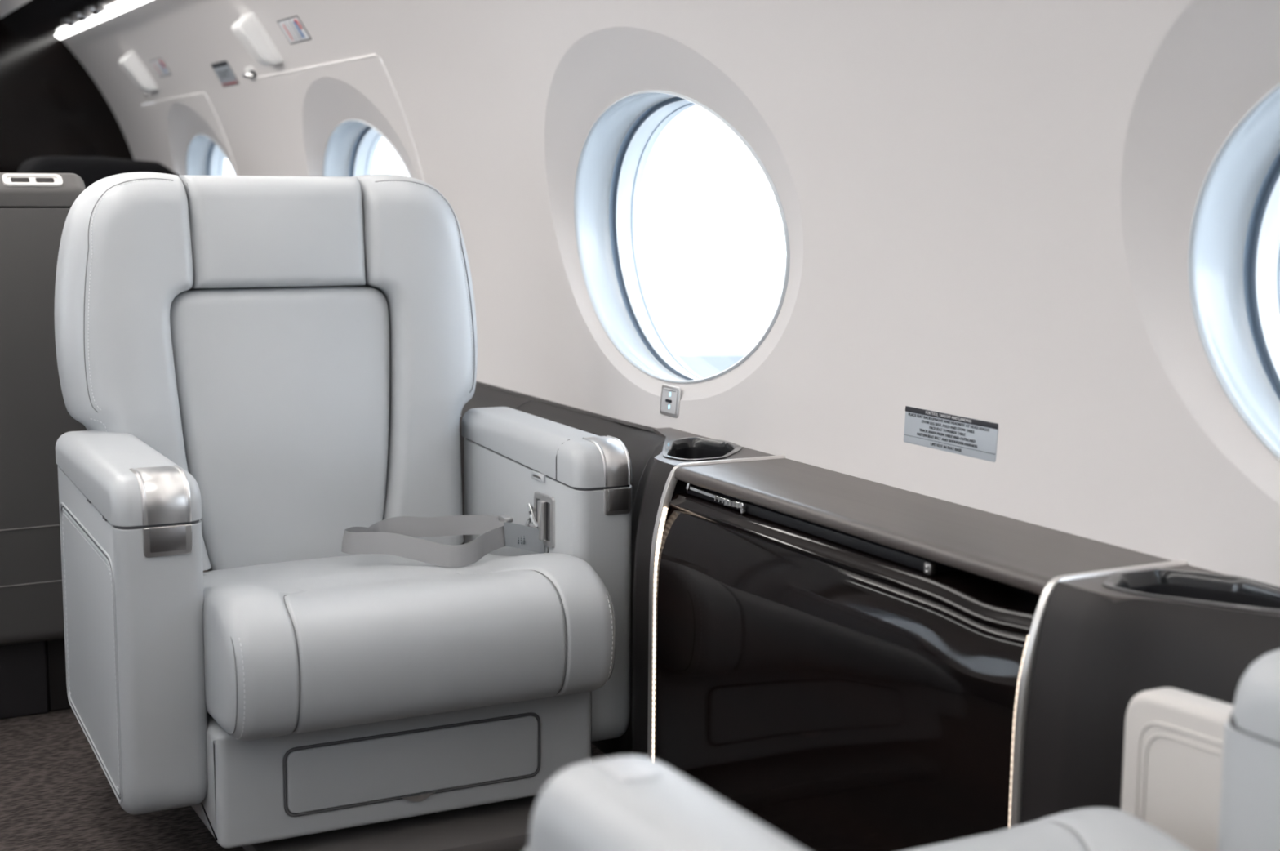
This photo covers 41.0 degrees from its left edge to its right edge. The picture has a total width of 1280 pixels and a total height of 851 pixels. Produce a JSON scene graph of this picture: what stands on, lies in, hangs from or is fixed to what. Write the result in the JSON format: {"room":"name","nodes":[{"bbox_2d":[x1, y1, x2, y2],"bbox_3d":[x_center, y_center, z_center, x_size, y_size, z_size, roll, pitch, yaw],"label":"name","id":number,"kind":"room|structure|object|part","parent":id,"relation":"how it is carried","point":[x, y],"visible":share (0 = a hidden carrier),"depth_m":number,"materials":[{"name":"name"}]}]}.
{"room":"aircraft cabin","nodes":[
{"label":"aircraft cabin","id":0,"kind":"room"},
{"bbox_2d":[0,0,30,17],"bbox_3d":[-1.208,-1.156,2.788,1.509,0.140,9.300,-4,9,-27],"label":"ceiling","id":1,"kind":"structure","parent":0,"point":[6,6],"depth_m":6.90,"materials":[{"name":"white"}]},
{"bbox_2d":[0,0,150,38],"bbox_3d":[-0.427,-1.096,3.209,0.270,0.115,9.299,-4,9,-27],"label":"ceiling light","id":2,"kind":"object","parent":1,"relation":"attached to","point":[61,19],"visible":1,"depth_m":6.48,"materials":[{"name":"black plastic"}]},
{"bbox_2d":[61,17,79,26],"bbox_3d":[-2.150,-1.528,6.467,0.070,0.044,0.114,-4,9,-27],"label":"air vent","id":3,"kind":"object","parent":2,"relation":"attached to","point":[70,22],"depth_m":6.44,"materials":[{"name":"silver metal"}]},
{"bbox_2d":[71,13,92,22],"bbox_3d":[-2.039,-1.497,6.257,0.070,0.044,0.114,-4,9,-27],"label":"air vent","id":4,"kind":"object","parent":2,"relation":"attached to","point":[82,17],"depth_m":6.23,"materials":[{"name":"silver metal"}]},
{"bbox_2d":[84,6,106,15],"bbox_3d":[-1.913,-1.463,6.020,0.070,0.044,0.114,-4,9,-27],"label":"air vent","id":5,"kind":"object","parent":2,"relation":"attached to","point":[95,11],"depth_m":6.00,"materials":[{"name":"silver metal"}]},
{"bbox_2d":[0,18,147,172],"bbox_3d":[-3.460,-0.903,6.969,3.200,2.150,0.060,-4,9,-27],"label":"wall","id":6,"kind":"structure","parent":0,"point":[51,104],"depth_m":7.35,"materials":[{"name":"brown wood"}]},
{"bbox_2d":[0,569,608,850],"bbox_3d":[-1.294,0.731,3.013,3.100,0.060,9.500,-4,9,-27],"label":"floor","id":7,"kind":"structure","parent":0,"point":[55,793],"depth_m":3.11,"materials":[{"name":"carpet"}]},
{"bbox_2d":[0,172,87,719],"bbox_3d":[-1.439,0.045,3.580,0.545,1.138,0.296,-4,9,-27],"label":"cabinet","id":8,"kind":"object","parent":7,"relation":"on","point":[35,207],"visible":0.62,"depth_m":3.51,"materials":[{"name":"grey plastic"}]},
{"bbox_2d":[17,155,178,188],"bbox_3d":[-1.942,-0.345,6.108,0.530,1.205,0.600,-4,9,-27],"label":"seat","id":9,"kind":"object","parent":7,"relation":"on","point":[91,170],"visible":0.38,"depth_m":5.75,"materials":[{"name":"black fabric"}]},
{"bbox_2d":[54,171,631,850],"bbox_3d":[-0.543,0.115,3.124,0.918,1.140,0.931,-4,9,-27],"label":"armchair","id":10,"kind":"object","parent":7,"relation":"on","point":[269,380],"visible":1,"depth_m":3.09,"materials":[{"name":"grey leather"}]},
{"bbox_3d":[-0.885,0.349,2.969,0.138,0.501,0.560,-4,9,-27],"label":"arm","id":11,"kind":"part","parent":10,"relation":"part of","materials":[{"name":"grey leather"}]},
{"bbox_3d":[-0.745,0.181,2.700,0.076,0.048,0.008,-4,9,-27],"label":"latch plate","id":12,"kind":"part","parent":10,"relation":"part of","materials":[{"name":"silver metal"}]},
{"bbox_3d":[-0.687,0.001,3.332,0.436,0.535,0.151,-4,9,-27],"label":"panel","id":13,"kind":"part","parent":10,"relation":"part of","materials":[{"name":"grey leather"}]},
{"bbox_2d":[202,552,614,740],"bbox_3d":[-0.497,0.328,3.078,0.662,0.228,0.753,-4,9,-27],"label":"seat cushion","id":14,"kind":"object","parent":10,"relation":"on","point":[293,642],"depth_m":2.77,"materials":[{"name":"grey leather"}]},
{"bbox_3d":[-0.376,0.568,2.885,0.446,0.106,0.008,-4,9,-27],"label":"drawer","id":15,"kind":"part","parent":10,"relation":"part of","materials":[{"name":"grey leather"}]},
{"bbox_3d":[-0.373,0.629,2.887,0.060,0.012,0.002,-4,9,-27],"label":"finger pull","id":16,"kind":"part","parent":10,"relation":"part of","materials":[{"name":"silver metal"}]},
{"bbox_2d":[524,491,555,547],"bbox_3d":[-0.188,0.174,3.156,0.030,0.094,0.087,-4,9,-27],"label":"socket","id":17,"kind":"object","parent":10,"relation":"attached to","point":[541,534],"depth_m":3.15,"materials":[{"name":"grey metal"}]},
{"bbox_3d":[-0.189,0.304,3.331,0.116,0.501,0.560,-4,9,-27],"label":"arm","id":18,"kind":"part","parent":10,"relation":"part of","materials":[{"name":"grey leather"}]},
{"bbox_3d":[-0.041,0.135,3.066,0.054,0.048,0.008,-4,9,-27],"label":"latch plate","id":19,"kind":"part","parent":10,"relation":"part of","materials":[{"name":"silver metal"}]},
{"bbox_2d":[459,380,774,756],"bbox_3d":[-1.059,0.054,5.309,0.292,0.648,5.192,-4,9,-27],"label":"ledge","id":20,"kind":"object","parent":7,"relation":"on","point":[651,468],"visible":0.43,"depth_m":3.21,"materials":[{"name":"black leather"}]},
{"bbox_3d":[0.068,0.042,3.178,0.236,0.012,0.412,-4,9,-27],"label":"tray plate","id":21,"kind":"part","parent":20,"relation":"part of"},
{"bbox_2d":[524,648,1279,850],"bbox_3d":[0.417,0.567,1.337,0.819,0.636,0.914,-4,9,-27],"label":"armchair","id":22,"kind":"object","parent":7,"relation":"on","point":[1200,772],"visible":1,"depth_m":1.63,"materials":[{"name":"grey leather"}]},
{"bbox_2d":[905,807,1191,850],"bbox_3d":[0.361,0.551,1.397,0.607,0.228,0.753,-4,9,-27],"label":"seat cushion","id":23,"kind":"object","parent":22,"relation":"on","point":[1086,828],"depth_m":1.70,"materials":[{"name":"grey leather"}]},
{"bbox_3d":[0.772,0.581,1.413,0.118,0.507,0.715,-4,9,-27],"label":"arm","id":24,"kind":"part","parent":22,"relation":"part of","materials":[{"name":"grey leather"}]},
{"bbox_2d":[647,454,1186,850],"bbox_3d":[0.367,0.442,2.605,0.290,0.649,0.967,-4,9,-27],"label":"base cabinet","id":25,"kind":"object","parent":7,"relation":"on","point":[845,662],"visible":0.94,"depth_m":2.47,"materials":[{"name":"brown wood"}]},
{"bbox_3d":[0.084,0.102,2.907,0.006,0.019,0.015,-4,9,-27],"label":"latch arm","id":26,"kind":"part","parent":25,"relation":"part of","materials":[{"name":"silver metal"}]},
{"bbox_3d":[0.143,0.382,3.022,0.286,0.649,0.012,-4,9,-27],"label":"metal trim","id":27,"kind":"part","parent":25,"relation":"part of","materials":[{"name":"silver metal"}]},
{"bbox_3d":[0.165,0.133,2.755,0.006,0.019,0.014,-4,9,-27],"label":"latch arm","id":28,"kind":"part","parent":25,"relation":"part of","materials":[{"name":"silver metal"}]},
{"bbox_3d":[0.349,0.467,2.599,0.240,0.599,0.943,-4,9,-27],"label":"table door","id":29,"kind":"part","parent":25,"relation":"part of","materials":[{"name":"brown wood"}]},
{"bbox_3d":[0.587,0.502,2.185,0.286,0.649,0.012,-4,9,-27],"label":"metal trim","id":30,"kind":"part","parent":25,"relation":"part of","materials":[{"name":"silver metal"}]},
{"bbox_2d":[1020,564,1279,824],"bbox_3d":[1.037,0.622,1.353,0.292,0.648,1.892,-4,9,-27],"label":"console","id":31,"kind":"object","parent":7,"relation":"on","point":[1104,641],"visible":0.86,"depth_m":2.02,"materials":[{"name":"black leather"}]},
{"bbox_3d":[0.710,0.215,1.965,0.236,0.012,0.412,-4,9,-27],"label":"tray plate","id":32,"kind":"part","parent":31,"relation":"part of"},
{"bbox_2d":[60,0,1279,586],"bbox_3d":[-0.165,-0.520,3.432,0.377,1.148,9.300,-4,9,-27],"label":"wall","id":33,"kind":"structure","parent":0,"point":[988,206],"depth_m":2.65,"materials":[{"name":"white paint"}]},
{"bbox_2d":[118,50,158,91],"bbox_3d":[-1.929,-1.359,6.574,0.129,0.148,0.150,-4,9,-27],"label":"handle","id":34,"kind":"object","parent":33,"relation":"attached to","point":[130,63],"visible":1,"depth_m":6.53,"materials":[{"name":"white plastic"}]},
{"bbox_2d":[142,91,149,96],"bbox_3d":[-1.948,-1.306,6.742,0.026,0.021,0.046,-4,9,-27],"label":"exit latch","id":35,"kind":"object","parent":33,"relation":"attached to","point":[146,93],"visible":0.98,"depth_m":6.73,"materials":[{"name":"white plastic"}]},
{"bbox_2d":[150,57,171,77],"bbox_3d":[-1.770,-1.321,6.322,0.038,0.059,0.190,-4,9,-27],"label":"placard","id":36,"kind":"object","parent":33,"relation":"attached to","point":[158,64],"visible":1,"depth_m":6.32,"materials":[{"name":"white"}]},
{"bbox_2d":[140,92,238,175],"bbox_3d":[-1.704,-0.829,6.568,0.177,0.832,1.088,-4,9,-27],"label":"window panel","id":37,"kind":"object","parent":33,"relation":"in","point":[174,122],"depth_m":6.61,"materials":[{"name":"white paint"}]},
{"bbox_2d":[186,133,235,175],"bbox_3d":[-1.596,-0.820,6.628,0.206,0.605,0.872,-4,9,-27],"label":"window","id":38,"kind":"structure","parent":37,"relation":"attached to","point":[205,157],"depth_m":6.84,"materials":[{"name":"grey"}]},
{"bbox_2d":[210,60,239,86],"bbox_3d":[-1.371,-1.161,5.655,0.042,0.074,0.210,-4,9,-27],"label":"placard","id":39,"kind":"object","parent":33,"relation":"attached to","point":[223,70],"visible":1,"depth_m":5.65,"materials":[{"name":"black"}]},
{"bbox_2d":[242,66,257,80],"bbox_3d":[-1.230,-1.108,5.394,0.037,0.042,0.103,-4,9,-27],"label":"exit latch","id":40,"kind":"object","parent":33,"relation":"attached to","point":[250,73],"visible":1,"depth_m":5.37,"materials":[{"name":"silver metal"}]},
{"bbox_3d":[-1.237,-1.104,5.399,0.028,0.022,0.079,-4,9,-27],"label":"lever","id":41,"kind":"part","parent":40,"relation":"part of","materials":[{"name":"silver metal"}]},
{"bbox_2d":[231,12,283,66],"bbox_3d":[-1.139,-1.145,5.084,0.129,0.148,0.150,-4,9,-27],"label":"handle","id":42,"kind":"object","parent":33,"relation":"attached to","point":[247,28],"visible":1,"depth_m":5.04,"materials":[{"name":"white plastic"}]},
{"bbox_2d":[276,15,311,44],"bbox_3d":[-0.970,-1.109,4.802,0.041,0.063,0.200,-4,9,-27],"label":"placard","id":43,"kind":"object","parent":33,"relation":"attached to","point":[293,28],"visible":1,"depth_m":4.80,"materials":[{"name":"white"}]},
{"bbox_2d":[254,53,424,182],"bbox_3d":[-0.866,-0.608,4.978,0.184,0.846,1.188,-4,9,-27],"label":"window panel","id":44,"kind":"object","parent":33,"relation":"in","point":[305,105],"depth_m":4.93,"materials":[{"name":"white paint"}]},
{"bbox_2d":[322,119,411,177],"bbox_3d":[-0.748,-0.590,5.028,0.206,0.605,0.872,-4,9,-27],"label":"window","id":45,"kind":"structure","parent":44,"relation":"attached to","point":[351,148],"depth_m":5.23,"materials":[{"name":"grey plastic"}]},
{"bbox_2d":[659,384,680,417],"bbox_3d":[0.060,-0.049,3.404,0.010,0.061,0.075,-4,9,-27],"label":"switch","id":46,"kind":"object","parent":33,"relation":"attached to","point":[670,394],"visible":1,"depth_m":3.40,"materials":[{"name":"silver metal"}]},
{"bbox_2d":[661,387,677,413],"bbox_3d":[0.058,-0.049,3.403,0.005,0.048,0.061,-4,9,-27],"label":"switch plate","id":47,"kind":"object","parent":46,"relation":"attached to","point":[668,395],"depth_m":3.40,"materials":[{"name":"silver metal"}]},
{"bbox_2d":[573,89,790,383],"bbox_3d":[0.099,-0.360,3.429,0.206,0.605,0.872,-4,9,-27],"label":"window","id":48,"kind":"structure","parent":33,"relation":"in","point":[616,150],"depth_m":3.73,"materials":[{"name":"grey plastic"}]},
{"bbox_2d":[903,405,998,462],"bbox_3d":[0.474,0.012,2.626,0.005,0.058,0.227,-4,9,-27],"label":"placard","id":49,"kind":"object","parent":33,"relation":"attached to","point":[962,435],"visible":1,"depth_m":2.62,"materials":[{"name":"silver metal"}]},
{"bbox_2d":[1187,83,1279,460],"bbox_3d":[0.944,-0.132,1.835,0.206,0.605,0.872,-4,9,-27],"label":"window","id":50,"kind":"structure","parent":33,"relation":"in","point":[1233,251],"depth_m":2.19,"materials":[{"name":"grey plastic"}]},
{"label":"outside","id":51,"kind":"structure","parent":0,"visible":0},
{"bbox_2d":[641,255,786,354],"bbox_3d":[20.555,-0.858,27.878,57.800,0.100,90.000,-4,9,-27],"label":"ground","id":52,"kind":"structure","parent":51,"point":[701,305],"depth_m":43.00,"materials":[{"name":"white"}]},
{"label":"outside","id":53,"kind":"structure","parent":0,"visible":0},
{"bbox_2d":[677,354,746,377],"bbox_3d":[1.643,-0.087,7.347,4.583,0.200,2.514,0,8,-4],"label":"aircraft wing","id":54,"kind":"object","parent":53,"point":[704,366],"visible":0.02,"depth_m":8.16,"materials":[{"name":"grey paint"}]}
]}

